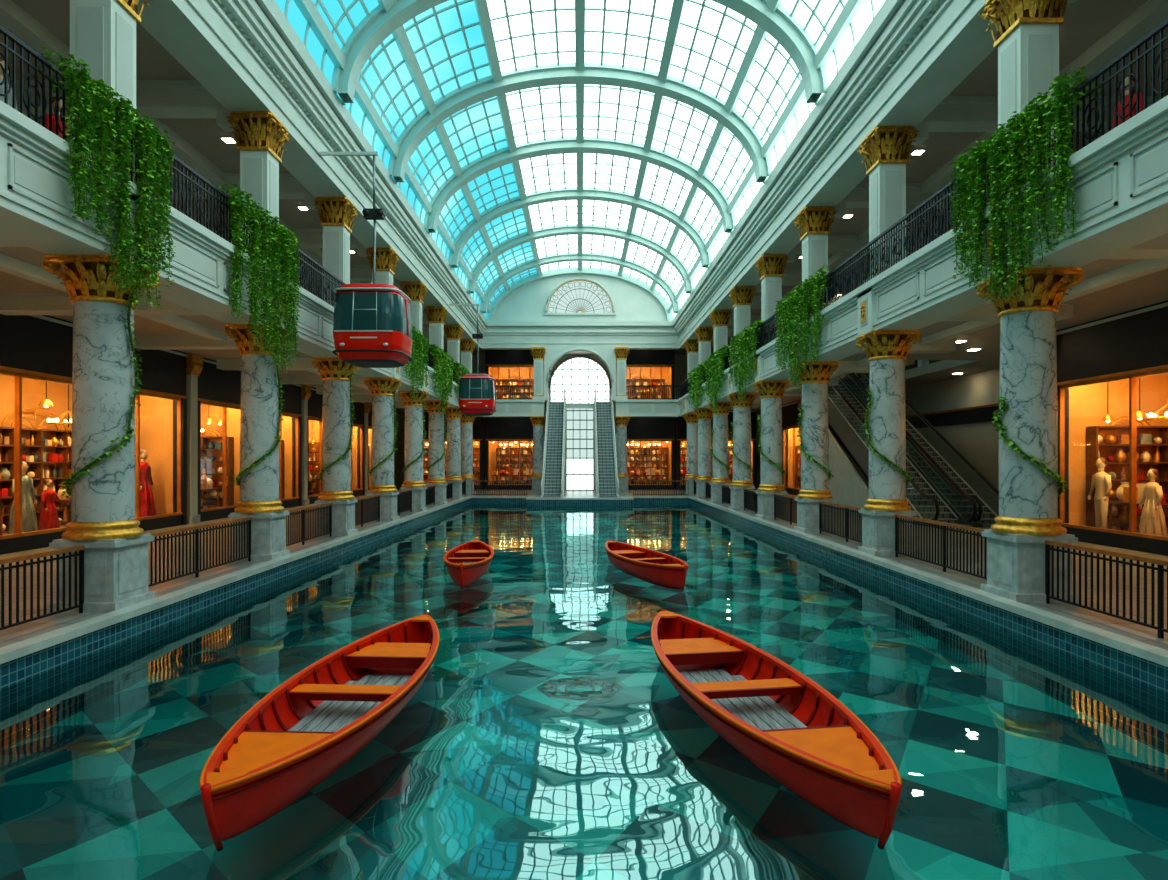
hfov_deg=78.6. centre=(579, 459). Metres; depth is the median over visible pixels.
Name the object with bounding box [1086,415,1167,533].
display shelf
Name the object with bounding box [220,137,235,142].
ceiling lamp
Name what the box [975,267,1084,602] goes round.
marble column
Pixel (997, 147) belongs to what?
vine
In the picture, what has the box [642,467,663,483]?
display table
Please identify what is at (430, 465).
garland
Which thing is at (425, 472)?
display table
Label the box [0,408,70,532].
display shelf
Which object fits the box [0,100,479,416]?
balcony fascia
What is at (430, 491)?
railing
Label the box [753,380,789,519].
marble column
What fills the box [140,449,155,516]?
mannequin
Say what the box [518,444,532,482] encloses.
display shelf
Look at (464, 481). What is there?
railing
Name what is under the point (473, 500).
wall
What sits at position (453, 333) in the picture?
pier
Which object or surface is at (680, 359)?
wall
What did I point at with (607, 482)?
escalator
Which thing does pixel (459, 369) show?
vine
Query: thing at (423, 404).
garland
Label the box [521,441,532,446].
pendant lamps
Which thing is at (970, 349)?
ceiling lamp
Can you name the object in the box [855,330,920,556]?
marble column
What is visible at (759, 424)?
garland
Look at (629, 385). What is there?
balcony railing
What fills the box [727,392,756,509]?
marble column
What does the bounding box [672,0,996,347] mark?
entablature
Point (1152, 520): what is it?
mannequin
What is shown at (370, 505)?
railing
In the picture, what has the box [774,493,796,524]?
railing
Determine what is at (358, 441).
storefront
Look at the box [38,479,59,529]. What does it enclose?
mannequin
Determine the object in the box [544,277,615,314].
window
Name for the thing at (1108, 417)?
pendant lamps
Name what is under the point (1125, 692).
wall
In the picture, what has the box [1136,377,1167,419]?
pendant lamps
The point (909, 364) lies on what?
wall
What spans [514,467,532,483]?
display table
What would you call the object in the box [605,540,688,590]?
canoe
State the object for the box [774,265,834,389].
vine
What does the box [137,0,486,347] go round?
entablature
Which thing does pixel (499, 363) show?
storefront
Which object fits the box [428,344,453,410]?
vine
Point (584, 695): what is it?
medallion
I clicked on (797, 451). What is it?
display shelf
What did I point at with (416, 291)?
pier
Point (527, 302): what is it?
wall
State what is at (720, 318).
pier
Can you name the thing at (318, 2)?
bars
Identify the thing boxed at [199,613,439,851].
canoe
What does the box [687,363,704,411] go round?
vine
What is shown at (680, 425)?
storefront
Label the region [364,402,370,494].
pilaster
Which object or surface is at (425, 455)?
display shelf
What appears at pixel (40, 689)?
wall
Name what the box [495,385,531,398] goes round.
balcony railing
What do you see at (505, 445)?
pendant lamps
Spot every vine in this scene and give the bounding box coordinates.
[38,47,175,308]
[213,184,301,373]
[403,326,428,400]
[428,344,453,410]
[452,361,468,402]
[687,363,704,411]
[703,345,729,411]
[728,320,763,397]
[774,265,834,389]
[948,66,1106,300]
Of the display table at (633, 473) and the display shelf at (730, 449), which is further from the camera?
the display shelf at (730, 449)
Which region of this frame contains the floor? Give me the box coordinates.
[0,488,1167,649]
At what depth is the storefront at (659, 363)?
54.30 m
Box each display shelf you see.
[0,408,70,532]
[201,429,233,508]
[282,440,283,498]
[309,439,318,494]
[368,446,368,486]
[423,446,445,480]
[473,444,478,483]
[495,373,533,397]
[496,444,521,483]
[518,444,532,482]
[626,373,664,397]
[627,444,646,483]
[643,444,668,483]
[681,446,712,483]
[728,443,732,482]
[795,446,800,488]
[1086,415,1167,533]
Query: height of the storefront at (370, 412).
6.050 m
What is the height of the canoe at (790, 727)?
0.597 m
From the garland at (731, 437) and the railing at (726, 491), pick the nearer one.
the garland at (731, 437)
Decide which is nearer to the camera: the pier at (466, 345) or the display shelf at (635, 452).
the pier at (466, 345)
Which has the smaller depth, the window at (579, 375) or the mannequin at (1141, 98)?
the mannequin at (1141, 98)
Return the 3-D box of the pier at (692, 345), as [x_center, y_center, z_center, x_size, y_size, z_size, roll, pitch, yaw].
[7.400,-6.020,46.800,1.217,3.620,1.217,0,0,0]
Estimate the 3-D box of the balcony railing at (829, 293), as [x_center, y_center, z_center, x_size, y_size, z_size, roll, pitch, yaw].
[6.970,-4.715,21.800,0.060,1.010,55.622,0,0,0]
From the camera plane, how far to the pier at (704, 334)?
42.08 m
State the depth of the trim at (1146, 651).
11.36 m
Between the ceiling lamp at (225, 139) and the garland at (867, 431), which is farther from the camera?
the ceiling lamp at (225, 139)
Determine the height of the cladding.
5.500 m
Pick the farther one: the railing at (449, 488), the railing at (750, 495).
the railing at (449, 488)
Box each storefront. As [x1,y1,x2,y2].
[0,314,186,554]
[198,358,240,521]
[278,384,301,507]
[308,387,322,503]
[350,402,364,496]
[368,403,371,488]
[404,410,484,489]
[485,349,543,397]
[485,417,544,489]
[615,417,674,489]
[616,349,674,397]
[675,410,755,489]
[782,401,800,494]
[1056,300,1167,555]
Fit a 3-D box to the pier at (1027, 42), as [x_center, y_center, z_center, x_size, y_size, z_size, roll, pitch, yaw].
[7.400,-6.020,11.800,1.217,3.620,1.217,0,0,0]
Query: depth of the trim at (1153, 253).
16.92 m
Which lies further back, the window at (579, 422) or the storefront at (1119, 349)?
the window at (579, 422)
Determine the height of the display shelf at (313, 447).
3.477 m
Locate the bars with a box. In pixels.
[284,0,875,318]
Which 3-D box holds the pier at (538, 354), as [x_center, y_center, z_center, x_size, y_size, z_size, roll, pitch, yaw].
[-2.900,-6.020,50.000,1.217,3.620,1.217,0,0,0]
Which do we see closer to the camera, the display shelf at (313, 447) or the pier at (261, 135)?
the pier at (261, 135)
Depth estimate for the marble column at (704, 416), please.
42.02 m
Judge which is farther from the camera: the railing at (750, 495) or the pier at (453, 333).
the pier at (453, 333)
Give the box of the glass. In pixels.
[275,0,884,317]
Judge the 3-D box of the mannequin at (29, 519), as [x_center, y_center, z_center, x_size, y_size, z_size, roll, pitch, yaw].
[-14.750,1.088,18.912,0.622,2.123,0.827,0,0,0]
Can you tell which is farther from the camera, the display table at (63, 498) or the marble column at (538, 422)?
the marble column at (538, 422)
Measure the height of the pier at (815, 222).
3.620 m
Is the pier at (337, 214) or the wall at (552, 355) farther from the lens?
the wall at (552, 355)
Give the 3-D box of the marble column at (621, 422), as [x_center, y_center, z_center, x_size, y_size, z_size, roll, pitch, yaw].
[2.900,-0.383,50.000,1.347,5.306,1.347,0,0,13]
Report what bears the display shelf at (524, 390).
in the storefront at (499, 363)
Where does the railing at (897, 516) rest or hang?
on the floor
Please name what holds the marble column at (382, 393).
on the floor
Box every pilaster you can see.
[186,354,202,523]
[301,385,310,504]
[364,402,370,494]
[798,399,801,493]
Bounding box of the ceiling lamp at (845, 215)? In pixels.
[842,214,853,217]
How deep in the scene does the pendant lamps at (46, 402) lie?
21.77 m
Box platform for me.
[526,496,633,505]
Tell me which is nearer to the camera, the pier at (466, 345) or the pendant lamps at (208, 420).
the pendant lamps at (208, 420)
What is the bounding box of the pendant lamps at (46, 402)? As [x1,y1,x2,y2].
[38,381,71,426]
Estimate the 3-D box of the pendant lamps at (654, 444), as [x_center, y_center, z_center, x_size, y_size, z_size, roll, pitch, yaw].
[5.000,-1.892,56.087,3.880,1.836,1.526,0,0,0]
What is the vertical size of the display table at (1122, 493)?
1.731 m
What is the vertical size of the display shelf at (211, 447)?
3.477 m
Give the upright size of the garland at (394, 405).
3.297 m
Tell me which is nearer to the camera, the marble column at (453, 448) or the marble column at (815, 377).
the marble column at (815, 377)
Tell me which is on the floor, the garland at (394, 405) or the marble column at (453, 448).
the marble column at (453, 448)
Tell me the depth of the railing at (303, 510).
19.46 m
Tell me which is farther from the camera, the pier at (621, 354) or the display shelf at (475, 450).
the display shelf at (475, 450)
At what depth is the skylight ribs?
24.61 m
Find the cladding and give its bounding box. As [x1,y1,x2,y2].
[829,431,868,513]
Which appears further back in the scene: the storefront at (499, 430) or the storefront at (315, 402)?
the storefront at (499, 430)
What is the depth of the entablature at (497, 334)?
49.95 m
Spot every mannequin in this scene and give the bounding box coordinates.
[0,59,17,110]
[7,461,37,533]
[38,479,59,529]
[45,96,68,141]
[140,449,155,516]
[1088,457,1111,527]
[1112,75,1143,128]
[1138,469,1167,535]
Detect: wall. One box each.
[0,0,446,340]
[0,499,470,750]
[394,354,787,487]
[471,498,688,502]
[493,274,666,320]
[544,348,615,400]
[689,499,1167,755]
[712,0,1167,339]
[837,368,999,514]
[842,360,941,378]
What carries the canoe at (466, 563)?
on the pool water at (512, 530)
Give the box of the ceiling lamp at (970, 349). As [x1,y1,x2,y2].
[966,348,981,350]
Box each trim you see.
[0,496,471,663]
[472,496,687,497]
[688,496,1167,666]
[731,233,1167,408]
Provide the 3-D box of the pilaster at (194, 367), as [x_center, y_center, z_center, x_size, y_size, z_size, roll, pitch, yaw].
[-13.835,-0.740,25.550,0.430,6.020,0.720,0,0,0]
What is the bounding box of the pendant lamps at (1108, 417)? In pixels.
[1100,382,1115,421]
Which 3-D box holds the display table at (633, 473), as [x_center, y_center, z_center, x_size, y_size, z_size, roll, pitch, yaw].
[3.944,1.297,55.700,1.600,1.706,0.800,0,0,0]
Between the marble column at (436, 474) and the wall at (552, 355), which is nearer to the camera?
the marble column at (436, 474)
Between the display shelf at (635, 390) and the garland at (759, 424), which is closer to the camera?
the garland at (759, 424)
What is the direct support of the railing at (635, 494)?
on the floor
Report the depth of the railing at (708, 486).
41.15 m
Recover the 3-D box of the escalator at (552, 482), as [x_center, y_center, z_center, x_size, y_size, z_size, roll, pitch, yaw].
[-1.685,-1.497,47.438,1.330,7.434,10.207,0,0,0]
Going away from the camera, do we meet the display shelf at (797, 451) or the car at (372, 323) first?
the car at (372, 323)
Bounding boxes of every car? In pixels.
[320,152,412,367]
[449,304,496,415]
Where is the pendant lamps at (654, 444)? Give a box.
[627,441,668,446]
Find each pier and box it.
[70,0,148,180]
[226,111,291,270]
[312,197,358,306]
[365,248,399,284]
[399,282,427,333]
[425,306,447,350]
[444,325,463,363]
[460,339,475,372]
[530,347,546,398]
[613,347,629,398]
[684,339,698,378]
[694,327,713,364]
[709,309,732,351]
[728,286,755,335]
[754,254,788,346]
[794,206,836,312]
[856,126,919,282]
[978,0,1067,200]
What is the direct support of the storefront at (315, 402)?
on the floor
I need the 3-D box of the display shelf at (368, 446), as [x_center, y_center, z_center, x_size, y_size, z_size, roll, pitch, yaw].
[-15.800,0.437,49.440,2.260,3.477,0.400,0,0,0]
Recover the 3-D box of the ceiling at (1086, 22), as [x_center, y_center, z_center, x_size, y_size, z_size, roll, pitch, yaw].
[0.000,-8.680,26.150,35.200,0.200,64.300,0,0,0]
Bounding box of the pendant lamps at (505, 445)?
[499,441,511,447]
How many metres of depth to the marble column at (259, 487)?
16.13 m
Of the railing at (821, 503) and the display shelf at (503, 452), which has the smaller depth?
the railing at (821, 503)
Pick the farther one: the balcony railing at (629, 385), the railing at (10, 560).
the balcony railing at (629, 385)
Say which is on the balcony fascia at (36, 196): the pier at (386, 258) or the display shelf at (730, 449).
the pier at (386, 258)
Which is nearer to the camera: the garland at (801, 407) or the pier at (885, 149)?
the pier at (885, 149)
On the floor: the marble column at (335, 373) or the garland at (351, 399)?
the marble column at (335, 373)
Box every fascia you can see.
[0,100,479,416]
[480,399,679,416]
[678,95,1167,416]
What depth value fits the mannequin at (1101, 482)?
20.10 m
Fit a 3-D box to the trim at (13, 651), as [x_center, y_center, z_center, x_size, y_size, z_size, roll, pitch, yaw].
[-6.770,2.288,18.950,0.260,0.105,49.900,0,0,0]
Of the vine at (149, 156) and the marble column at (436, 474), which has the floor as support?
the marble column at (436, 474)
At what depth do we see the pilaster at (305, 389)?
35.76 m
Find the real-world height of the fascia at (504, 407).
1.180 m
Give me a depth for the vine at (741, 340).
29.03 m
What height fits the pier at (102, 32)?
3.620 m
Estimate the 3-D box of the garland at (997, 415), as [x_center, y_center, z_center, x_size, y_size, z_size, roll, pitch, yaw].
[7.392,-0.216,11.607,1.101,1.668,0.741,0,0,0]
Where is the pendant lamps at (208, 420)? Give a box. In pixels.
[201,418,221,432]
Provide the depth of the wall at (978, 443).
31.88 m
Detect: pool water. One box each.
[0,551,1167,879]
[314,503,844,572]
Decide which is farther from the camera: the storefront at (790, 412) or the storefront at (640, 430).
the storefront at (640, 430)
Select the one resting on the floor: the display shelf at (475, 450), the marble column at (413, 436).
the marble column at (413, 436)
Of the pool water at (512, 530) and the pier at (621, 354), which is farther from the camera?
the pier at (621, 354)
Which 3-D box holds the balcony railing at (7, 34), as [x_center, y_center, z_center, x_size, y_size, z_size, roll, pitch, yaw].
[-6.970,-4.715,21.800,0.060,1.010,55.622,0,0,0]
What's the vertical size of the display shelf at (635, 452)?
3.437 m
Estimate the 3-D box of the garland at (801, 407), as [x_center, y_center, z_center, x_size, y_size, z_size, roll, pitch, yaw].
[7.399,-0.569,22.305,1.167,2.407,0.722,0,0,0]
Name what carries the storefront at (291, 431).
on the floor
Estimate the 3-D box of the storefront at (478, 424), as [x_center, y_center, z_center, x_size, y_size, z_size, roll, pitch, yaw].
[-10.400,-0.755,55.880,6.000,6.050,3.240,0,0,0]
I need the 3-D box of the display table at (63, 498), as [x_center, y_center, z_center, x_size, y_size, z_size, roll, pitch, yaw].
[-15.300,1.334,21.780,0.800,1.631,1.640,0,0,0]
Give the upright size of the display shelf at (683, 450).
3.543 m
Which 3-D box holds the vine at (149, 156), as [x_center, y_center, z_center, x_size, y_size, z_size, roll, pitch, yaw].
[-6.872,-3.884,10.525,0.741,3.122,2.518,0,0,0]
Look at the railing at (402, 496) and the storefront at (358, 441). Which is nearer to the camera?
the railing at (402, 496)
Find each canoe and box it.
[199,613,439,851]
[443,539,493,588]
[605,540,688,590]
[651,609,901,849]
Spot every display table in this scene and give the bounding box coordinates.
[0,505,7,534]
[57,485,70,522]
[201,469,220,508]
[309,471,313,494]
[423,469,427,483]
[491,466,512,483]
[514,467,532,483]
[628,466,639,483]
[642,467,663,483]
[1108,475,1167,529]
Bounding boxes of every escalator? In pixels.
[540,388,565,496]
[594,388,619,496]
[828,373,976,527]
[839,373,998,527]
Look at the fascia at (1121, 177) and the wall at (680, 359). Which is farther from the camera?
the wall at (680, 359)
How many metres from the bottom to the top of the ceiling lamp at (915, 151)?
0.045 m
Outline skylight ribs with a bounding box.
[294,0,865,320]
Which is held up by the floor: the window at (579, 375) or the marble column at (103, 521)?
the marble column at (103, 521)
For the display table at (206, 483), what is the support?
in the storefront at (219, 391)
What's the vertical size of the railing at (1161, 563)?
1.000 m
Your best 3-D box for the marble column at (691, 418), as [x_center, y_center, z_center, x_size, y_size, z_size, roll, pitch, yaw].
[7.400,-0.383,46.800,1.347,5.306,1.347,0,0,-13]
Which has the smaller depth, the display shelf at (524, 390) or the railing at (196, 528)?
the railing at (196, 528)
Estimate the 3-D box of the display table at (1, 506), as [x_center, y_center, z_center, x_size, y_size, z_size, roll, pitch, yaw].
[-15.300,1.406,17.813,0.800,1.489,1.716,0,0,0]
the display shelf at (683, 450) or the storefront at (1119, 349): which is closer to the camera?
the storefront at (1119, 349)
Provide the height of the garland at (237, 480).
3.312 m
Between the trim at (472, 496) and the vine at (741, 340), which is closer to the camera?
the vine at (741, 340)
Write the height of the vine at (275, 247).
3.529 m
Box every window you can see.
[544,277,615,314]
[549,356,610,402]
[566,409,593,490]
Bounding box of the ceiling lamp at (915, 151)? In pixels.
[910,149,926,154]
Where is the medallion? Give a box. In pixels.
[537,677,622,699]
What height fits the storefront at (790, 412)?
6.050 m
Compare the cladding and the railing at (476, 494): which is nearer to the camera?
the cladding
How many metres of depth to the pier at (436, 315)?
36.48 m
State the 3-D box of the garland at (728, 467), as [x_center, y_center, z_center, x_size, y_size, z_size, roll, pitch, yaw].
[7.396,-0.554,37.422,1.134,2.420,0.783,0,0,0]
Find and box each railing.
[0,24,457,382]
[0,546,84,629]
[148,517,251,586]
[286,503,331,545]
[355,494,379,526]
[397,489,411,514]
[426,485,434,504]
[446,482,452,498]
[462,480,465,494]
[472,480,526,495]
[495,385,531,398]
[628,385,678,398]
[633,480,687,495]
[680,18,1167,397]
[705,482,710,498]
[722,484,730,505]
[744,488,757,513]
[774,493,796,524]
[819,501,861,542]
[894,514,986,579]
[1045,540,1167,638]
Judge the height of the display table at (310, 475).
1.806 m
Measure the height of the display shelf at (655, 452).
3.437 m
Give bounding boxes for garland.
[59,291,142,499]
[233,347,284,486]
[317,373,355,480]
[367,390,398,474]
[401,401,425,474]
[426,413,446,470]
[710,429,730,471]
[730,422,753,473]
[757,415,785,476]
[796,405,833,479]
[864,388,912,485]
[990,396,1068,496]
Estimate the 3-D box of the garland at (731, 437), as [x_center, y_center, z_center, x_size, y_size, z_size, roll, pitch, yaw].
[7.395,-0.545,32.392,1.140,2.410,0.766,0,0,0]
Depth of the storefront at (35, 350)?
22.61 m
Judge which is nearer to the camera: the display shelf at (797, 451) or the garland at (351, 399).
the garland at (351, 399)
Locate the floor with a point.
(18, 633)
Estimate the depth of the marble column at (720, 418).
37.23 m
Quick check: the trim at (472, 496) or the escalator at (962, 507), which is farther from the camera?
the trim at (472, 496)
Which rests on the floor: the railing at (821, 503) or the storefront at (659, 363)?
the railing at (821, 503)
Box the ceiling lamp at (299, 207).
[297,206,308,209]
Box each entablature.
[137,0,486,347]
[481,321,678,348]
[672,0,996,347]
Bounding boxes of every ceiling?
[0,0,1167,353]
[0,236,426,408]
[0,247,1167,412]
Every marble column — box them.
[42,254,160,612]
[224,324,292,560]
[311,358,359,535]
[364,377,401,521]
[398,391,428,511]
[424,400,448,504]
[445,408,463,498]
[460,414,476,494]
[530,416,545,492]
[614,416,629,492]
[683,413,697,494]
[694,408,712,498]
[708,402,732,503]
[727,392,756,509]
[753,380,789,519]
[792,361,838,533]
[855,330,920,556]
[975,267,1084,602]
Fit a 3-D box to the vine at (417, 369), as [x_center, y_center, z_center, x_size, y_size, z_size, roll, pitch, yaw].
[-6.863,-3.926,29.263,0.796,3.057,3.681,0,0,0]
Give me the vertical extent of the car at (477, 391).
5.660 m
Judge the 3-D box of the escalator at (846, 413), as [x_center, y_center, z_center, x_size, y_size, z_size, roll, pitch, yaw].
[12.650,-1.485,30.938,1.400,7.509,14.036,0,0,0]
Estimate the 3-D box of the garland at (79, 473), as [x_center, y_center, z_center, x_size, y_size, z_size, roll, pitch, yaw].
[-7.405,-0.994,10.920,1.131,3.285,0.731,0,0,0]
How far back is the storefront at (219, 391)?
28.12 m
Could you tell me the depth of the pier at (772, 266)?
27.27 m
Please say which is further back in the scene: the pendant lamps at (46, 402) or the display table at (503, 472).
the display table at (503, 472)
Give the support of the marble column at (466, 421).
on the floor
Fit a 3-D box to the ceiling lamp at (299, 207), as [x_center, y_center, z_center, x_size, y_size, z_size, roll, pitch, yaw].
[-9.400,-8.557,24.250,0.320,0.045,0.320,0,0,0]
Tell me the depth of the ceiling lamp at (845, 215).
25.00 m

